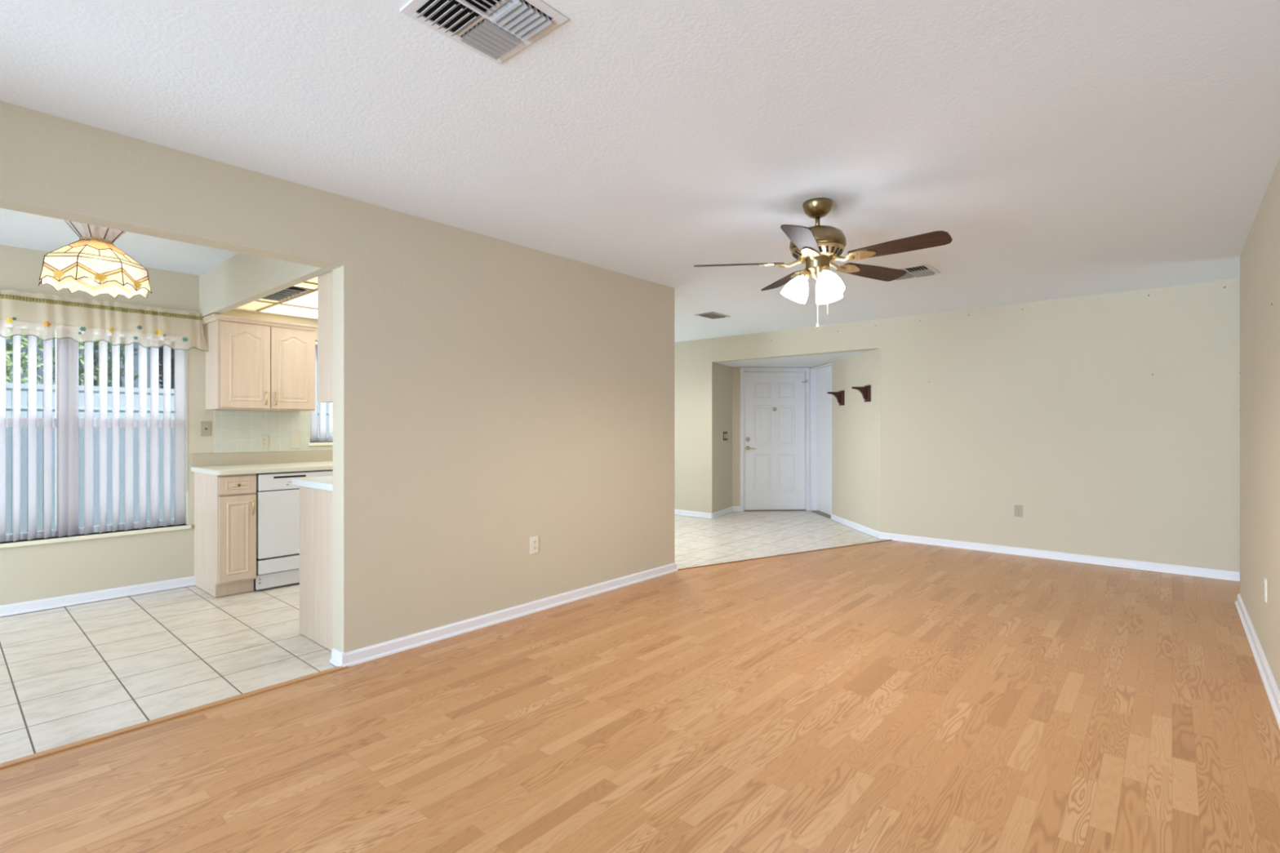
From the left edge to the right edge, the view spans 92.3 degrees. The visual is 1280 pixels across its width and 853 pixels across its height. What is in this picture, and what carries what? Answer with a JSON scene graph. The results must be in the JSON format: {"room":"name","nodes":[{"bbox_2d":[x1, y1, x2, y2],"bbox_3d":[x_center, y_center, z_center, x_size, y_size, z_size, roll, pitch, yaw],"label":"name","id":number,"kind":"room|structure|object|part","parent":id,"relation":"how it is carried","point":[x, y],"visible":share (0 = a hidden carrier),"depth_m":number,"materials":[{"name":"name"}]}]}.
{"room":"empty living room","nodes":[
{"label":"empty living room","id":0,"kind":"room"},
{"bbox_2d":[0,244,324,605],"bbox_3d":[-3.867,0.025,4.547,0.160,2.440,6.610,0,0,41],"label":"wall","id":1,"kind":"structure","parent":0,"point":[44,571],"depth_m":4.51,"materials":[{"name":"beige paint"}]},
{"bbox_2d":[0,335,185,542],"bbox_3d":[-4.174,0.030,4.124,0.080,1.471,1.860,0,0,41],"label":"vertical blinds","id":2,"kind":"object","parent":1,"relation":"attached to","point":[68,348],"visible":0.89,"depth_m":4.42,"materials":[{"name":"white plastic"}]},
{"bbox_2d":[186,372,187,491],"bbox_3d":[-3.539,-0.069,4.796,0.005,1.171,0.010,0,0,41],"label":"blind cord","id":3,"kind":"object","parent":2,"relation":"hanging from","point":[187,372],"visible":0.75,"depth_m":4.80,"materials":[{"name":"beige plastic"}]},
{"bbox_2d":[0,338,191,548],"bbox_3d":[-4.188,0.044,4.134,0.165,1.508,1.905,0,0,41],"label":"window","id":4,"kind":"structure","parent":1,"relation":"attached to","point":[9,421],"depth_m":4.31,"materials":[{"name":"white"}]},
{"bbox_3d":[-4.231,0.030,4.173,0.050,1.480,1.867,0,0,41],"label":"frame","id":5,"kind":"part","parent":4,"relation":"part of","materials":[{"name":"white wood"}]},
{"bbox_3d":[-4.227,-0.028,4.169,0.051,0.065,1.797,0,0,41],"label":"meeting rail","id":6,"kind":"part","parent":4,"relation":"part of","materials":[{"name":"white"}]},
{"bbox_3d":[-4.169,0.784,4.118,0.115,0.028,1.905,0,0,41],"label":"sill","id":7,"kind":"part","parent":4,"relation":"part of","materials":[{"name":"beige stone"}]},
{"bbox_2d":[0,575,195,617],"bbox_3d":[-4.533,1.210,3.636,0.026,0.070,3.160,0,0,41],"label":"baseboard","id":8,"kind":"structure","parent":1,"relation":"attached to","point":[6,610],"depth_m":4.37,"materials":[{"name":"white paint"}]},
{"bbox_2d":[0,288,208,351],"bbox_3d":[-4.133,-0.735,4.026,0.125,0.321,2.213,0,0,41],"label":"window valance","id":9,"kind":"object","parent":1,"relation":"attached to","point":[43,317],"visible":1,"depth_m":4.33,"materials":[{"name":"beige fabric"}]},
{"bbox_2d":[4,317,13,323],"bbox_3d":[-4.099,-0.690,3.993,0.042,0.035,0.007,0,0,-30],"label":"flower","id":10,"kind":"object","parent":9,"relation":"on","point":[7,320],"depth_m":3.99,"materials":[{"name":"yellow fabric"}]},
{"bbox_2d":[42,321,51,327],"bbox_3d":[-3.983,-0.686,4.127,0.013,0.038,0.044,0,0,41],"label":"flower","id":11,"kind":"object","parent":9,"relation":"on","point":[45,324],"depth_m":4.12,"materials":[{"name":"orange fabric"}]},
{"bbox_2d":[80,326,86,331],"bbox_3d":[-3.862,-0.676,4.260,0.036,0.031,0.005,0,0,-42],"label":"flower","id":12,"kind":"object","parent":9,"relation":"on","point":[82,328],"depth_m":4.26,"materials":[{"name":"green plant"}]},
{"bbox_2d":[155,329,162,335],"bbox_3d":[-3.595,-0.703,4.589,0.046,0.040,0.014,0,0,-41],"label":"flower","id":13,"kind":"object","parent":9,"relation":"on","point":[157,332],"depth_m":4.59,"materials":[{"name":"fabric"}]},
{"bbox_2d":[200,422,210,435],"bbox_3d":[-3.456,0.019,4.890,0.012,0.115,0.070,0,0,41],"label":"wall switch","id":14,"kind":"object","parent":1,"relation":"attached to","point":[205,426],"visible":1,"depth_m":4.89,"materials":[{"name":"beige plastic"}]},
{"bbox_2d":[201,313,317,411],"bbox_3d":[-3.101,-0.491,5.018,0.379,0.712,0.745,0,0,41],"label":"upper cabinet","id":15,"kind":"object","parent":1,"relation":"attached to","point":[252,364],"visible":1,"depth_m":4.88,"materials":[{"name":"brown wood"}]},
{"bbox_3d":[-3.087,-0.475,4.816,0.024,0.660,0.338,0,0,41],"label":"door","id":16,"kind":"part","parent":15,"relation":"part of","materials":[{"name":"brown wood"}]},
{"bbox_3d":[-3.101,-0.829,5.018,0.379,0.037,0.745,0,0,41],"label":"crown moulding","id":17,"kind":"part","parent":15,"relation":"part of","materials":[{"name":"brown wood"}]},
{"bbox_3d":[-2.981,-0.225,4.904,0.034,0.113,0.018,0,0,41],"label":"door handle","id":18,"kind":"part","parent":15,"relation":"part of","materials":[{"name":"gold metal"}]},
{"bbox_3d":[-2.933,-0.225,4.959,0.034,0.113,0.018,0,0,41],"label":"door handle","id":19,"kind":"part","parent":15,"relation":"part of","materials":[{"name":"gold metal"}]},
{"bbox_3d":[-2.862,-0.475,5.076,0.024,0.660,0.335,0,0,41],"label":"door","id":20,"kind":"part","parent":15,"relation":"part of","materials":[{"name":"brown wood"}]},
{"bbox_2d":[213,409,333,453],"bbox_3d":[-2.569,0.041,5.914,0.011,0.347,2.595,0,0,41],"label":"tile backsplash","id":21,"kind":"structure","parent":1,"relation":"attached to","point":[234,431],"depth_m":5.17,"materials":[{"name":"beige tile"}]},
{"bbox_2d":[258,435,268,448],"bbox_3d":[-3.180,0.129,5.193,0.009,0.115,0.070,0,0,41],"label":"wall outlet","id":22,"kind":"object","parent":21,"relation":"attached to","point":[263,439],"visible":1,"depth_m":5.19,"materials":[{"name":"beige plastic"}]},
{"bbox_2d":[290,435,299,448],"bbox_3d":[-3.017,0.133,5.375,0.016,0.115,0.070,0,0,41],"label":"wall switch","id":23,"kind":"object","parent":21,"relation":"attached to","point":[295,439],"visible":1,"depth_m":5.38,"materials":[{"name":"beige plastic"}]},
{"bbox_2d":[307,410,333,445],"bbox_3d":[-2.683,-0.301,5.872,0.165,0.948,0.973,0,0,41],"label":"window","id":24,"kind":"structure","parent":1,"relation":"attached to","point":[322,443],"depth_m":5.55,"materials":[{"name":"white"}]},
{"bbox_3d":[-2.664,0.159,5.855,0.115,0.028,0.973,0,0,41],"label":"sill","id":25,"kind":"part","parent":24,"relation":"part of","materials":[{"name":"beige stone"}]},
{"bbox_2d":[310,341,333,442],"bbox_3d":[-2.669,-0.315,5.861,0.044,0.911,0.925,0,0,41],"label":"vertical blinds","id":26,"kind":"object","parent":1,"relation":"attached to","point":[322,406],"visible":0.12,"depth_m":5.58,"materials":[{"name":"white plastic"}]},
{"bbox_2d":[0,101,675,653],"bbox_3d":[-1.915,0.025,2.856,0.135,2.440,6.610,0,0,41],"label":"wall","id":27,"kind":"structure","parent":0,"point":[491,395],"depth_m":3.63,"materials":[{"name":"beige paint"}]},
{"bbox_2d":[0,665,348,768],"bbox_3d":[-2.606,1.241,1.936,0.038,0.008,3.314,0,0,41],"label":"trim","id":28,"kind":"structure","parent":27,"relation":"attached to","point":[25,758],"depth_m":2.59,"materials":[{"name":"brown wood"}]},
{"bbox_2d":[199,253,333,317],"bbox_3d":[-2.549,-1.026,4.087,2.435,0.337,0.060,0,0,41],"label":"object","id":29,"kind":"structure","parent":27,"relation":"attached to","point":[242,279],"depth_m":4.17,"materials":[{"name":"beige paint"}]},
{"bbox_2d":[317,271,333,402],"bbox_3d":[-0.933,-0.522,4.351,0.334,0.765,2.445,0,0,41],"label":"upper cabinet","id":30,"kind":"object","parent":27,"relation":"attached to","point":[325,282],"visible":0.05,"depth_m":3.46,"materials":[{"name":"brown wood"}]},
{"bbox_3d":[-1.720,-0.520,3.683,0.019,0.750,0.395,0,0,41],"label":"door","id":31,"kind":"part","parent":30,"relation":"part of","materials":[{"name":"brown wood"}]},
{"bbox_2d":[328,647,345,666],"bbox_3d":[-1.584,1.210,3.213,0.128,0.070,0.026,0,0,41],"label":"baseboard","id":32,"kind":"object","parent":27,"relation":"attached to","point":[335,660],"visible":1,"depth_m":3.21,"materials":[{"name":"white paint"}]},
{"bbox_2d":[341,562,678,666],"bbox_3d":[-0.609,1.210,4.241,0.026,0.070,2.834,0,0,41],"label":"baseboard","id":33,"kind":"structure","parent":27,"relation":"attached to","point":[354,657],"depth_m":3.85,"materials":[{"name":"white paint"}]},
{"bbox_2d":[529,535,538,554],"bbox_3d":[-0.711,0.798,4.136,0.009,0.115,0.070,0,0,41],"label":"wall outlet","id":34,"kind":"object","parent":27,"relation":"attached to","point":[534,540],"visible":1,"depth_m":4.13,"materials":[{"name":"beige plastic"}]},
{"bbox_2d":[677,539,892,570],"bbox_3d":[1.549,1.242,6.039,2.845,0.006,0.022,0,0,-30],"label":"trim","id":35,"kind":"structure","parent":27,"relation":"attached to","point":[886,540],"depth_m":5.90,"materials":[{"name":"brown wood"}]},
{"bbox_2d":[0,510,885,763],"bbox_3d":[-1.411,1.277,5.787,5.090,0.056,11.700,0,0,41],"label":"floor tile","id":36,"kind":"structure","parent":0,"point":[68,674],"depth_m":3.48,"materials":[{"name":"tile"}]},
{"bbox_2d":[194,471,256,597],"bbox_3d":[-3.180,0.800,4.714,0.657,0.890,0.248,0,0,41],"label":"base cabinet","id":37,"kind":"object","parent":36,"relation":"on","point":[225,505],"visible":0.99,"depth_m":4.54,"materials":[{"name":"brown wood"}]},
{"bbox_3d":[-2.963,0.431,4.526,0.023,0.128,0.238,0,0,41],"label":"drawer","id":38,"kind":"part","parent":37,"relation":"part of","materials":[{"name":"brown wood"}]},
{"bbox_3d":[-2.962,0.820,4.525,0.024,0.620,0.238,0,0,41],"label":"door","id":39,"kind":"part","parent":37,"relation":"part of","materials":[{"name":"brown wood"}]},
{"bbox_3d":[-2.883,0.605,4.581,0.034,0.113,0.018,0,0,41],"label":"door handle","id":40,"kind":"part","parent":37,"relation":"part of","materials":[{"name":"gold metal"}]},
{"bbox_2d":[253,469,333,590],"bbox_3d":[-2.871,0.796,5.013,0.536,0.873,0.601,0,0,41],"label":"dishwasher","id":41,"kind":"object","parent":36,"relation":"on","point":[277,500],"visible":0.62,"depth_m":4.72,"materials":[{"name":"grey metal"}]},
{"bbox_3d":[-2.702,1.178,4.867,0.032,0.110,0.601,0,0,41],"label":"kick plate","id":42,"kind":"part","parent":41,"relation":"part of","materials":[{"name":"white metal"}]},
{"bbox_3d":[-2.693,1.065,4.863,0.052,0.104,0.595,0,0,41],"label":"panel","id":43,"kind":"part","parent":41,"relation":"part of","materials":[{"name":"white metal"}]},
{"bbox_3d":[-2.693,0.747,4.863,0.052,0.507,0.595,0,0,41],"label":"door","id":44,"kind":"part","parent":41,"relation":"part of","materials":[{"name":"white metal"}]},
{"bbox_3d":[-2.690,0.425,4.861,0.058,0.124,0.595,0,0,41],"label":"control panel","id":45,"kind":"part","parent":41,"relation":"part of","materials":[{"name":"white plastic"}]},
{"bbox_2d":[299,485,333,650],"bbox_3d":[-1.029,0.800,4.434,0.588,0.890,2.445,0,0,41],"label":"base cabinet","id":46,"kind":"object","parent":36,"relation":"on","point":[316,505],"visible":0.13,"depth_m":3.54,"materials":[{"name":"brown wood"}]},
{"bbox_2d":[291,475,333,491],"bbox_3d":[-1.048,0.332,4.443,0.628,0.040,2.495,0,0,41],"label":"countertop","id":47,"kind":"structure","parent":46,"relation":"on","point":[326,483],"depth_m":3.56,"materials":[{"name":"white laminate"}]},
{"bbox_3d":[-2.097,0.800,5.987,0.629,0.890,1.865,0,0,41],"label":"base cabinet","id":48,"kind":"object","parent":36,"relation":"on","visible":0},
{"bbox_2d":[191,449,333,475],"bbox_3d":[-2.381,0.284,5.648,0.644,0.138,2.750,0,0,41],"label":"countertop","id":49,"kind":"structure","parent":48,"relation":"on","point":[238,463],"depth_m":5.00,"materials":[{"name":"laminate"}]},
{"bbox_2d":[0,0,1279,342],"bbox_3d":[-0.635,-1.245,3.620,9.100,0.100,9.440,0,0,41],"label":"ceiling","id":50,"kind":"structure","parent":0,"point":[1062,148],"depth_m":2.44,"materials":[{"name":"white paint"}]},
{"bbox_2d":[38,219,151,299],"bbox_3d":[-3.074,-0.981,3.477,0.471,0.429,0.471,0,0,0],"label":"lamp","id":51,"kind":"object","parent":50,"relation":"hanging from","point":[101,262],"visible":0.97,"depth_m":3.43,"materials":[{"name":"beige glass"}]},
{"bbox_3d":[-3.084,-0.876,3.393,0.064,0.077,0.064,0,0,0],"label":"bulb","id":52,"kind":"part","parent":51,"relation":"part of","materials":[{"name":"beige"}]},
{"bbox_3d":[-3.142,-0.876,3.528,0.064,0.077,0.064,0,0,0],"label":"bulb","id":53,"kind":"part","parent":51,"relation":"part of","materials":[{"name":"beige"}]},
{"bbox_3d":[-3.074,-0.959,3.477,0.392,0.068,0.392,0,0,0],"label":"shade panel","id":54,"kind":"part","parent":51,"relation":"part of","materials":[{"name":"beige glass"}]},
{"bbox_3d":[-3.074,-0.805,3.477,0.460,0.046,0.460,0,0,0],"label":"blossom glass","id":55,"kind":"part","parent":51,"relation":"part of","materials":[{"name":"white glass"}]},
{"bbox_3d":[-3.074,-1.065,3.477,0.130,0.260,0.130,0,0,0],"label":"stem","id":56,"kind":"part","parent":51,"relation":"part of","materials":[{"name":"beige glass"}]},
{"bbox_3d":[-2.996,-0.876,3.510,0.064,0.077,0.064,0,0,0],"label":"bulb","id":57,"kind":"part","parent":51,"relation":"part of","materials":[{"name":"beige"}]},
{"bbox_2d":[234,276,317,319],"bbox_3d":[-1.665,-0.971,5.107,2.433,0.018,2.636,0,0,41],"label":"ceiling light","id":58,"kind":"object","parent":50,"relation":"in","point":[304,305],"visible":0.08,"depth_m":4.95,"materials":[{"name":"beige plastic"}]},
{"bbox_3d":[-3.152,-0.977,4.875,0.485,0.006,0.334,0,0,41],"label":"diffuser panel","id":59,"kind":"part","parent":58,"relation":"part of","materials":[{"name":"beige plastic"}]},
{"bbox_3d":[-2.914,-0.977,4.668,0.138,0.006,0.334,0,0,41],"label":"diffuser panel","id":60,"kind":"part","parent":58,"relation":"part of","materials":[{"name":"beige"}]},
{"bbox_3d":[-1.665,-0.968,5.107,2.433,0.011,2.636,0,0,41],"label":"edge trim","id":61,"kind":"part","parent":58,"relation":"part of","materials":[{"name":"white paint"}]},
{"bbox_2d":[261,285,313,302],"bbox_3d":[-2.623,-0.956,4.418,0.590,0.028,0.295,0,0,41],"label":"ceiling vent","id":62,"kind":"object","parent":58,"relation":"attached to","point":[292,291],"visible":0.5,"depth_m":4.43,"materials":[{"name":"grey metal"}]},
{"bbox_3d":[-2.623,-0.967,4.418,0.590,0.006,0.295,0,0,41],"label":"frame","id":63,"kind":"part","parent":62,"relation":"part of","materials":[{"name":"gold metal"}]},
{"bbox_3d":[-2.825,-0.977,5.252,0.485,0.006,0.656,0,0,41],"label":"diffuser panel","id":64,"kind":"part","parent":58,"relation":"part of","materials":[{"name":"white plastic"}]},
{"bbox_3d":[-2.289,-0.977,4.788,0.926,0.006,0.656,0,0,41],"label":"diffuser panel","id":65,"kind":"part","parent":58,"relation":"part of","materials":[{"name":"white plastic"}]},
{"bbox_3d":[-2.326,-0.977,4.159,0.158,0.006,0.334,0,0,41],"label":"diffuser panel","id":66,"kind":"part","parent":58,"relation":"part of","materials":[{"name":"beige plastic"}]},
{"bbox_3d":[-1.881,-0.977,3.774,1.010,0.006,0.334,0,0,41],"label":"diffuser panel","id":67,"kind":"part","parent":58,"relation":"part of","materials":[{"name":"beige plastic"}]},
{"bbox_2d":[400,0,568,64],"bbox_3d":[-0.449,-1.185,1.780,0.340,0.019,0.342,0,0,41],"label":"ceiling vent","id":68,"kind":"object","parent":50,"relation":"in","point":[495,30],"visible":1,"depth_m":1.80,"materials":[{"name":"white metal"}]},
{"bbox_2d":[694,311,730,319],"bbox_3d":[0.781,-1.188,6.606,0.230,0.013,0.350,0,0,41],"label":"ceiling vent","id":69,"kind":"object","parent":50,"relation":"in","point":[712,315],"visible":1,"depth_m":6.56,"materials":[{"name":"grey metal"}]},
{"bbox_2d":[693,197,952,328],"bbox_3d":[0.981,-0.859,3.248,1.226,0.672,1.272,0,0,41],"label":"ceiling fan","id":70,"kind":"object","parent":50,"relation":"hanging from","point":[817,246],"visible":1,"depth_m":3.21,"materials":[{"name":"brown wood"}]},
{"bbox_3d":[0.533,-0.878,3.334,0.482,0.006,0.136,0,13,7],"label":"blade","id":71,"kind":"part","parent":70,"relation":"part of","materials":[{"name":"brown wood"}]},
{"bbox_3d":[0.869,-0.878,3.695,0.136,0.006,0.482,-13,3,-11],"label":"blade","id":72,"kind":"part","parent":70,"relation":"part of","materials":[{"name":"brown wood"}]},
{"bbox_3d":[0.832,-0.737,3.315,0.144,0.148,0.143,0,0,41],"label":"lamp shade","id":73,"kind":"part","parent":70,"relation":"part of","materials":[{"name":"white glass"}]},
{"bbox_3d":[0.773,-0.878,2.904,0.136,0.006,0.482,14,6,24],"label":"blade","id":74,"kind":"part","parent":70,"relation":"part of","materials":[{"name":"wood"}]},
{"bbox_3d":[0.885,-0.815,3.299,0.072,0.060,0.059,0,0,41],"label":"light arm","id":75,"kind":"part","parent":70,"relation":"part of","materials":[{"name":"gold metal"}]},
{"bbox_3d":[0.949,-0.669,3.284,0.002,0.231,0.003,0,0,41],"label":"pull chain","id":76,"kind":"part","parent":70,"relation":"part of","materials":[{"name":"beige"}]},
{"bbox_3d":[0.963,-0.815,3.218,0.069,0.060,0.060,0,0,41],"label":"light arm","id":77,"kind":"part","parent":70,"relation":"part of","materials":[{"name":"gold metal"}]},
{"bbox_3d":[0.976,-0.733,3.178,0.056,0.056,0.056,0,0,41],"label":"bulb","id":78,"kind":"part","parent":70,"relation":"part of","materials":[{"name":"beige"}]},
{"bbox_3d":[1.036,-0.737,3.366,0.142,0.148,0.145,0,0,41],"label":"lamp shade","id":79,"kind":"part","parent":70,"relation":"part of","materials":[{"name":"white glass"}]},
{"bbox_3d":[0.978,-0.737,3.165,0.144,0.148,0.143,0,0,41],"label":"lamp shade","id":80,"kind":"part","parent":70,"relation":"part of","materials":[{"name":"white glass"}]},
{"bbox_3d":[1.315,-0.878,3.487,0.482,0.006,0.136,0,-13,-29],"label":"blade","id":81,"kind":"part","parent":70,"relation":"part of","materials":[{"name":"brown wood"}]},
{"bbox_3d":[1.256,-0.878,2.998,0.482,0.006,0.136,0,-13,43],"label":"blade","id":82,"kind":"part","parent":70,"relation":"part of","materials":[{"name":"brown wood"}]},
{"bbox_2d":[894,263,940,280],"bbox_3d":[2.087,-1.185,4.754,0.350,0.019,0.360,0,0,41],"label":"ceiling vent","id":83,"kind":"object","parent":50,"relation":"in","point":[925,269],"visible":0.74,"depth_m":4.71,"materials":[{"name":"white metal"}]},
{"bbox_2d":[0,540,1279,852],"bbox_3d":[0.906,1.275,2.218,4.935,0.060,9.340,0,0,41],"label":"floor","id":84,"kind":"structure","parent":0,"point":[889,696],"depth_m":2.45,"materials":[{"name":"brown wood"}]},
{"bbox_2d":[711,361,732,513],"bbox_3d":[1.110,0.185,8.718,0.146,2.120,0.844,0,0,27],"label":"wall","id":85,"kind":"structure","parent":0,"point":[722,375],"depth_m":8.66,"materials":[{"name":"beige paint"}]},
{"bbox_2d":[711,506,733,518],"bbox_3d":[1.174,1.210,8.664,0.026,0.070,0.810,0,0,28],"label":"baseboard","id":86,"kind":"structure","parent":85,"relation":"attached to","point":[723,512],"depth_m":8.62,"materials":[{"name":"white paint"}]},
{"bbox_2d":[723,431,727,440],"bbox_3d":[1.221,0.137,8.770,0.010,0.125,0.170,0,0,28],"label":"wall switch","id":87,"kind":"object","parent":85,"relation":"attached to","point":[725,433],"visible":1,"depth_m":8.76,"materials":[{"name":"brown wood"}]},
{"bbox_2d":[732,367,809,506],"bbox_3d":[2.028,0.185,9.149,1.567,2.120,0.140,0,0,-4],"label":"wall","id":88,"kind":"structure","parent":0,"point":[735,371],"depth_m":9.04,"materials":[{"name":"beige paint"}]},
{"bbox_2d":[732,506,741,511],"bbox_3d":[1.418,1.210,9.021,0.132,0.070,0.026,0,0,-5],"label":"baseboard","id":89,"kind":"structure","parent":88,"relation":"attached to","point":[735,508],"depth_m":9.02,"materials":[{"name":"white paint"}]},
{"bbox_2d":[740,367,809,511],"bbox_3d":[1.989,0.189,9.103,1.040,2.117,0.145,0,0,-4],"label":"door","id":90,"kind":"structure","parent":88,"relation":"in","point":[775,402],"depth_m":9.10,"materials":[{"name":"white paint"}]},
{"bbox_3d":[1.634,0.315,9.043,0.140,0.062,0.075,0,0,-4],"label":"handle","id":91,"kind":"part","parent":90,"relation":"part of","materials":[{"name":"gold metal"}]},
{"bbox_2d":[715,349,872,367],"bbox_3d":[2.262,-0.915,8.836,3.049,0.080,2.280,0,0,41],"label":"ceiling","id":92,"kind":"structure","parent":0,"point":[804,361],"depth_m":8.23,"materials":[{"name":"white paint"}]},
{"bbox_2d":[809,347,880,532],"bbox_3d":[2.655,0.185,8.004,0.120,2.120,2.334,0,0,-4],"label":"wall","id":93,"kind":"structure","parent":0,"point":[855,424],"depth_m":7.44,"materials":[{"name":"beige paint"}]},
{"bbox_2d":[809,368,810,511],"bbox_3d":[2.513,0.195,9.107,0.004,2.100,0.100,0,0,-4],"label":"trim","id":94,"kind":"structure","parent":93,"relation":"attached to","point":[810,369],"depth_m":9.07,"materials":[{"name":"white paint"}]},
{"bbox_2d":[810,363,831,518],"bbox_3d":[2.606,0.196,8.658,0.124,2.102,0.809,0,0,-4],"label":"door","id":95,"kind":"structure","parent":93,"relation":"in","point":[821,375],"depth_m":8.89,"materials":[{"name":"white paint"}]},
{"bbox_2d":[826,390,844,405],"bbox_3d":[2.503,-0.365,7.879,0.200,0.190,0.110,0,0,-4],"label":"shelf bracket","id":96,"kind":"object","parent":93,"relation":"attached to","point":[839,395],"visible":1,"depth_m":7.86,"materials":[{"name":"brown wood"}]},
{"bbox_3d":[2.488,-0.363,7.878,0.170,0.157,0.030,0,0,-4],"label":"arm","id":97,"kind":"part","parent":96,"relation":"part of","materials":[{"name":"brown wood"}]},
{"bbox_3d":[2.588,-0.365,7.885,0.030,0.190,0.110,0,0,-4],"label":"wall plate","id":98,"kind":"part","parent":96,"relation":"part of","materials":[{"name":"brown wood"}]},
{"bbox_2d":[830,514,879,538],"bbox_3d":[2.615,1.210,7.542,0.026,0.070,1.418,0,0,-4],"label":"baseboard","id":99,"kind":"structure","parent":93,"relation":"attached to","point":[860,527],"depth_m":7.43,"materials":[{"name":"white paint"}]},
{"bbox_2d":[851,385,871,401],"bbox_3d":[2.557,-0.382,7.127,0.200,0.190,0.110,0,0,-4],"label":"shelf bracket","id":100,"kind":"object","parent":93,"relation":"attached to","point":[865,391],"visible":1,"depth_m":7.11,"materials":[{"name":"brown wood"}]},
{"bbox_3d":[2.542,-0.381,7.126,0.170,0.157,0.030,0,0,-4],"label":"arm","id":101,"kind":"part","parent":100,"relation":"part of","materials":[{"name":"brown wood"}]},
{"bbox_3d":[2.642,-0.382,7.133,0.030,0.190,0.110,0,0,-4],"label":"wall plate","id":102,"kind":"part","parent":100,"relation":"part of","materials":[{"name":"brown wood"}]},
{"bbox_2d":[675,278,1239,572],"bbox_3d":[2.415,0.025,7.141,9.100,2.440,0.122,0,0,41],"label":"wall","id":103,"kind":"structure","parent":0,"point":[1113,420],"depth_m":5.79,"materials":[{"name":"beige paint"}]},
{"bbox_2d":[1013,504,1022,517],"bbox_3d":[3.674,0.820,5.967,0.070,0.115,0.009,0,0,41],"label":"wall outlet","id":104,"kind":"object","parent":103,"relation":"attached to","point":[1018,509],"visible":1,"depth_m":5.96,"materials":[{"name":"beige plastic"}]},
{"bbox_2d":[879,532,1239,581],"bbox_3d":[4.236,1.210,5.468,4.157,0.070,0.026,0,0,41],"label":"baseboard","id":105,"kind":"structure","parent":103,"relation":"attached to","point":[1154,566],"depth_m":5.67,"materials":[{"name":"white paint"}]},
{"bbox_2d":[1240,156,1279,691],"bbox_3d":[1.505,0.025,1.097,0.122,2.440,8.430,0,0,41],"label":"wall","id":106,"kind":"structure","parent":0,"point":[1260,257],"depth_m":3.24,"materials":[{"name":"beige paint"}]},
{"bbox_2d":[1235,593,1279,728],"bbox_3d":[1.647,1.210,1.371,0.026,0.070,7.830,0,0,41],"label":"baseboard","id":107,"kind":"structure","parent":106,"relation":"attached to","point":[1273,691],"depth_m":3.16,"materials":[{"name":"white paint"}]},
{"bbox_2d":[1263,577,1266,602],"bbox_3d":[3.164,0.825,3.110,0.009,0.115,0.070,0,0,41],"label":"wall outlet","id":108,"kind":"object","parent":106,"relation":"attached to","point":[1264,578],"visible":1,"depth_m":3.09,"materials":[{"name":"beige plastic"}]},
{"label":"outside","id":109,"kind":"structure","parent":0,"visible":0},
{"bbox_2d":[26,470,43,532],"bbox_3d":[-13.613,1.570,11.792,23.980,0.050,28.000,0,0,41],"label":"floor","id":110,"kind":"structure","parent":109,"point":[42,470],"depth_m":12.78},
{"bbox_2d":[5,335,43,406],"bbox_3d":[-10.605,-1.158,9.772,1.449,5.420,1.731,0,0,24],"label":"tree","id":111,"kind":"object","parent":110,"relation":"on","point":[9,348],"visible":0.14,"depth_m":10.16,"materials":[{"name":"green plant"}]},
{"bbox_2d":[52,341,138,387],"bbox_3d":[-9.921,-1.009,11.152,1.085,5.121,1.299,0,0,41],"label":"tree","id":112,"kind":"object","parent":110,"relation":"on","point":[81,373],"visible":0.07,"depth_m":11.15,"materials":[{"name":"green plant"}]},
{"bbox_2d":[148,346,174,389],"bbox_3d":[-8.192,-1.383,11.350,1.123,5.870,1.377,0,0,41],"label":"evergreen tree","id":113,"kind":"object","parent":110,"relation":"on","point":[161,348],"visible":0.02,"depth_m":10.88,"materials":[{"name":"green plant"}]},
{"bbox_2d":[5,382,328,533],"bbox_3d":[-8.616,0.460,7.794,0.070,2.070,16.500,0,0,41],"label":"vinyl fence","id":114,"kind":"object","parent":110,"relation":"on","point":[9,386],"visible":0.09,"depth_m":8.75,"materials":[{"name":"grey plastic"}]},
{"bbox_3d":[-8.616,-0.405,7.794,0.070,0.340,16.500,0,0,41],"label":"fence rail","id":115,"kind":"part","parent":114,"relation":"part of","materials":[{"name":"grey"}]},
{"bbox_3d":[-1.413,0.025,8.587,1.420,2.440,2.950,0,0,41],"label":"wall","id":116,"kind":"structure","parent":0,"visible":0},
{"bbox_2d":[675,509,711,518],"bbox_3d":[0.023,1.210,9.118,2.494,0.070,0.026,0,0,41],"label":"baseboard","id":117,"kind":"structure","parent":116,"relation":"attached to","point":[685,513],"depth_m":8.50,"materials":[{"name":"white paint"}]}
]}

